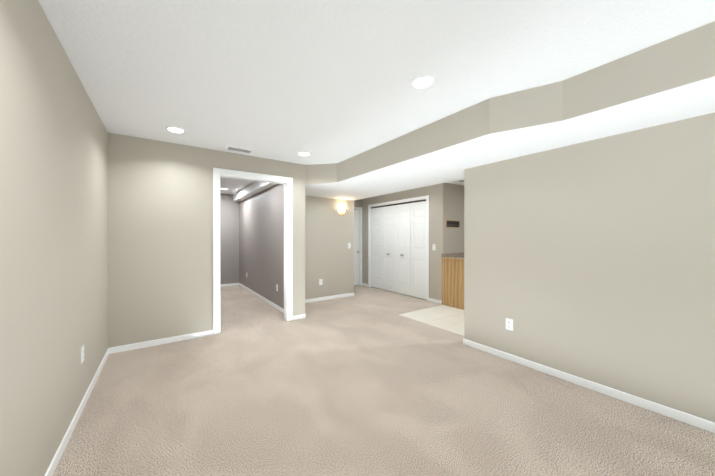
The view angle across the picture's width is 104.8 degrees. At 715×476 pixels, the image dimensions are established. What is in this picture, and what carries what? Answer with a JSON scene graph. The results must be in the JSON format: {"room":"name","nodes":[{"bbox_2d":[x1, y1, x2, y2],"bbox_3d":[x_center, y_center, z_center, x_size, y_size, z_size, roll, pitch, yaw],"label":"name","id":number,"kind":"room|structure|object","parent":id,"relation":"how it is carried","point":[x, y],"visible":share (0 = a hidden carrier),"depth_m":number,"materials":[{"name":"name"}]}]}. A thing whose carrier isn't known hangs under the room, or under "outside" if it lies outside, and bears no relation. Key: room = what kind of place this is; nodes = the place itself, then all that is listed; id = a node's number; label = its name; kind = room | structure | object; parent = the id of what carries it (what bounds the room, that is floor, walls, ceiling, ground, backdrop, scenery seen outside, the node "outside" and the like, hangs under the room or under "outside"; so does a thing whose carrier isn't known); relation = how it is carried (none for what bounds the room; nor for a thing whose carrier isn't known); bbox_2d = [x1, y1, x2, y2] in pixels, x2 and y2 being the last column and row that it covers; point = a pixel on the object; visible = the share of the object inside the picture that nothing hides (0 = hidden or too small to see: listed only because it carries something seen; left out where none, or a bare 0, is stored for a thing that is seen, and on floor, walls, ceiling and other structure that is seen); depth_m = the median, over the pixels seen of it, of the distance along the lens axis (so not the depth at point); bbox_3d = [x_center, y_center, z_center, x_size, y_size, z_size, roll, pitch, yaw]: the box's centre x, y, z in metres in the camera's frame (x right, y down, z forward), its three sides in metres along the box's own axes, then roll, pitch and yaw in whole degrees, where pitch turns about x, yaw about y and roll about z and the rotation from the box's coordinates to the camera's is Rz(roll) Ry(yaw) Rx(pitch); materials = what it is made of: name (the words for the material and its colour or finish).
{"room":"empty finished basement","nodes":[
{"label":"empty finished basement","id":0,"kind":"room"},
{"bbox_2d":[0,0,107,475],"bbox_3d":[-0.938,0.060,0.377,0.120,2.400,6.530,0,0,-35],"label":"wall","id":1,"kind":"structure","parent":0,"point":[53,226],"depth_m":1.39,"materials":[{"name":"beige paint"}]},
{"bbox_2d":[44,348,108,475],"bbox_3d":[-0.850,1.226,0.367,0.012,0.068,6.410,0,0,-35],"label":"baseboard","id":2,"kind":"structure","parent":1,"relation":"attached to","point":[51,469],"depth_m":1.79,"materials":[{"name":"white wood"}]},
{"bbox_2d":[81,345,83,363],"bbox_3d":[-2.030,0.858,2.037,0.007,0.116,0.072,0,0,-35],"label":"outlet","id":3,"kind":"object","parent":1,"relation":"attached to","point":[82,353],"visible":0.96,"depth_m":2.02,"materials":[{"name":"white plastic"}]},
{"bbox_2d":[108,133,296,347],"bbox_3d":[-1.850,0.057,3.656,2.170,2.400,0.120,0,0,-35],"label":"wall","id":4,"kind":"structure","parent":0,"point":[160,239],"depth_m":3.27,"materials":[{"name":"beige paint"}]},
{"bbox_2d":[109,330,212,353],"bbox_3d":[-2.279,1.223,3.274,1.003,0.068,0.012,0,0,-35],"label":"baseboard","id":5,"kind":"structure","parent":4,"relation":"attached to","point":[123,348],"depth_m":3.23,"materials":[{"name":"white wood"}]},
{"bbox_2d":[213,167,292,334],"bbox_3d":[-1.466,0.173,3.927,1.076,2.168,0.154,0,0,-35],"label":"trim","id":6,"kind":"structure","parent":4,"relation":"attached to","point":[218,173],"depth_m":3.89,"materials":[{"name":"white wood"}]},
{"bbox_2d":[293,314,305,320],"bbox_3d":[-0.900,1.222,4.247,0.212,0.068,0.012,0,0,-35],"label":"baseboard","id":7,"kind":"structure","parent":4,"relation":"attached to","point":[302,316],"depth_m":4.24,"materials":[{"name":"white wood"}]},
{"bbox_2d":[220,194,238,283],"bbox_3d":[-3.737,0.054,6.963,1.380,2.400,0.120,0,0,-35],"label":"wall","id":8,"kind":"structure","parent":0,"point":[229,240],"depth_m":7.17,"materials":[{"name":"grey paint"}]},
{"bbox_2d":[220,283,238,286],"bbox_3d":[-3.655,1.220,6.942,1.248,0.068,0.012,0,0,-35],"label":"baseboard","id":9,"kind":"structure","parent":8,"relation":"attached to","point":[230,284],"depth_m":7.17,"materials":[{"name":"white wood"}]},
{"bbox_2d":[239,164,353,314],"bbox_3d":[-1.370,0.054,6.314,1.740,2.400,3.910,0,0,-35],"label":"wall","id":10,"kind":"structure","parent":0,"point":[329,237],"depth_m":5.54,"materials":[{"name":"beige paint"}]},
{"bbox_2d":[239,283,283,312],"bbox_3d":[-2.086,1.221,5.811,0.012,0.068,3.670,0,0,-35],"label":"baseboard","id":11,"kind":"structure","parent":10,"relation":"attached to","point":[264,299],"depth_m":5.51,"materials":[{"name":"white wood"}]},
{"bbox_2d":[305,293,353,302],"bbox_3d":[-0.713,1.221,5.529,1.573,0.068,0.012,0,0,-35],"label":"baseboard","id":12,"kind":"structure","parent":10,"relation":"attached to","point":[328,297],"depth_m":5.61,"materials":[{"name":"white wood"}]},
{"bbox_2d":[337,209,346,215],"bbox_3d":[-0.300,-0.537,5.761,0.219,0.130,0.105,0,0,-35],"label":"light","id":13,"kind":"object","parent":10,"relation":"attached to","point":[342,212],"visible":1,"depth_m":5.73,"materials":[{"name":"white glass"}]},
{"bbox_2d":[354,199,360,206],"bbox_3d":[-0.279,-0.909,7.101,0.800,0.295,0.120,0,0,-35],"label":"wall","id":14,"kind":"structure","parent":0,"point":[357,203],"depth_m":7.22,"materials":[{"name":"beige paint"}]},
{"bbox_2d":[354,210,358,285],"bbox_3d":[-0.248,0.253,7.057,0.754,1.978,0.100,0,0,-35],"label":"hinged door","id":15,"kind":"structure","parent":14,"relation":"in","point":[356,247],"depth_m":7.23,"materials":[{"name":"white wood"}]},
{"bbox_2d":[354,207,361,285],"bbox_3d":[-0.275,0.223,7.096,0.894,2.062,0.136,0,0,-35],"label":"door frame","id":16,"kind":"structure","parent":14,"relation":"attached to","point":[360,243],"depth_m":7.28,"materials":[{"name":"white wood"}]},
{"bbox_2d":[38,0,714,194],"bbox_3d":[0.537,-1.198,3.724,6.450,0.130,10.500,0,0,-35],"label":"ceiling","id":17,"kind":"structure","parent":0,"point":[324,81],"depth_m":1.75,"materials":[{"name":"white paint"}]},
{"bbox_2d":[165,126,185,132],"bbox_3d":[-1.915,-1.137,2.906,0.184,0.009,0.184,0,0,-35],"label":"recessed light","id":18,"kind":"object","parent":17,"relation":"in","point":[174,129],"visible":1,"depth_m":2.88,"materials":[{"name":"white"}]},
{"bbox_2d":[225,146,253,153],"bbox_3d":[-1.530,-1.139,3.575,0.320,0.008,0.170,0,0,-35],"label":"ceiling vent","id":19,"kind":"object","parent":17,"relation":"in","point":[236,149],"visible":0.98,"depth_m":3.57,"materials":[{"name":"white metal"}]},
{"bbox_2d":[233,181,275,201],"bbox_3d":[-2.140,-1.053,5.770,0.145,0.185,3.670,0,0,-35],"label":"beam","id":20,"kind":"structure","parent":17,"relation":"attached to","point":[255,187],"depth_m":5.82,"materials":[{"name":"white paint"}]},
{"bbox_2d":[297,152,310,155],"bbox_3d":[-0.727,-1.138,3.737,0.184,0.009,0.184,0,0,-35],"label":"recessed light","id":21,"kind":"object","parent":17,"relation":"in","point":[303,153],"visible":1,"depth_m":3.71,"materials":[{"name":"white"}]},
{"bbox_2d":[410,75,435,88],"bbox_3d":[0.477,-1.137,2.017,0.184,0.009,0.184,0,0,-35],"label":"recessed light","id":22,"kind":"object","parent":17,"relation":"in","point":[423,82],"visible":1,"depth_m":2.01,"materials":[{"name":"white"}]},
{"bbox_2d":[53,285,714,475],"bbox_3d":[0.537,1.307,3.726,6.450,0.100,10.500,0,0,-35],"label":"floor carpet","id":23,"kind":"object","parent":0,"point":[366,381],"visible":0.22,"depth_m":2.00,"materials":[{"name":"beige carpet"}]},
{"bbox_2d":[362,184,437,299],"bbox_3d":[0.845,0.099,6.384,0.120,2.310,2.590,0,0,-35],"label":"wall","id":24,"kind":"structure","parent":0,"point":[432,191],"depth_m":5.48,"materials":[{"name":"beige paint"}]},
{"bbox_2d":[368,195,428,300],"bbox_3d":[0.893,0.203,6.302,0.136,2.102,1.974,0,0,-35],"label":"trim","id":25,"kind":"structure","parent":24,"relation":"attached to","point":[427,233],"depth_m":5.87,"materials":[{"name":"white wood"}]},
{"bbox_2d":[371,201,425,298],"bbox_3d":[0.857,0.245,6.274,0.099,1.990,1.826,0,0,-35],"label":"bifold closet door","id":26,"kind":"structure","parent":24,"relation":"in","point":[398,248],"depth_m":6.16,"materials":[{"name":"white wood"}]},
{"bbox_2d":[371,199,425,208],"bbox_3d":[0.883,-0.766,6.293,0.042,0.027,1.836,0,0,-35],"label":"track","id":27,"kind":"object","parent":24,"relation":"attached to","point":[399,203],"visible":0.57,"depth_m":6.16,"materials":[{"name":"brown metal"}]},
{"bbox_2d":[429,298,441,303],"bbox_3d":[1.510,1.221,5.328,0.012,0.068,0.335,0,0,-35],"label":"baseboard","id":28,"kind":"structure","parent":24,"relation":"attached to","point":[435,301],"depth_m":5.32,"materials":[{"name":"white wood"}]},
{"bbox_2d":[399,305,463,336],"bbox_3d":[3.362,1.265,2.904,2.580,0.026,5.700,0,0,-35],"label":"floor","id":29,"kind":"structure","parent":0,"point":[447,318],"depth_m":4.33,"materials":[{"name":"beige tile"}]},
{"bbox_2d":[441,257,463,308],"bbox_3d":[1.952,0.824,5.052,0.485,0.847,0.616,0,0,-35],"label":"base cabinet","id":30,"kind":"object","parent":29,"relation":"on","point":[452,279],"depth_m":4.95,"materials":[{"name":"brown wood"}]},
{"bbox_2d":[438,183,463,300],"bbox_3d":[2.149,0.100,5.646,1.400,2.310,0.120,0,0,-35],"label":"wall","id":31,"kind":"structure","parent":0,"point":[450,204],"depth_m":5.30,"materials":[{"name":"beige paint"}]},
{"bbox_2d":[446,220,459,227],"bbox_3d":[1.855,-0.272,5.352,0.420,0.140,0.020,0,0,-35],"label":"key holder","id":32,"kind":"object","parent":31,"relation":"attached to","point":[452,224],"visible":1,"depth_m":5.35,"materials":[{"name":"brown wood"}]},
{"bbox_2d":[446,179,463,185],"bbox_3d":[2.661,-1.109,4.121,2.320,0.110,8.500,0,0,-35],"label":"ceiling","id":33,"kind":"structure","parent":0,"point":[457,182],"depth_m":5.24,"materials":[{"name":"white paint"}]},
{"bbox_2d":[305,21,714,199],"bbox_3d":[1.396,-0.982,2.537,1.573,0.340,7.370,0,0,-35],"label":"ceiling","id":34,"kind":"structure","parent":0,"point":[668,80],"depth_m":2.13,"materials":[{"name":"white paint"}]},
{"bbox_2d":[464,112,714,422],"bbox_3d":[2.599,0.224,1.539,0.200,2.070,4.350,0,0,-35],"label":"wall","id":35,"kind":"structure","parent":0,"point":[593,260],"depth_m":2.21,"materials":[{"name":"beige paint"}]},
{"bbox_2d":[506,318,512,330],"bbox_3d":[1.560,0.888,2.832,0.007,0.116,0.072,0,0,-35],"label":"outlet","id":36,"kind":"object","parent":35,"relation":"attached to","point":[509,324],"visible":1,"depth_m":2.83,"materials":[{"name":"white plastic"}]},
{"bbox_2d":[464,339,714,432],"bbox_3d":[2.512,1.225,1.479,0.012,0.068,4.350,0,0,-35],"label":"baseboard","id":37,"kind":"structure","parent":35,"relation":"attached to","point":[695,421],"depth_m":2.20,"materials":[{"name":"white wood"}]}
]}

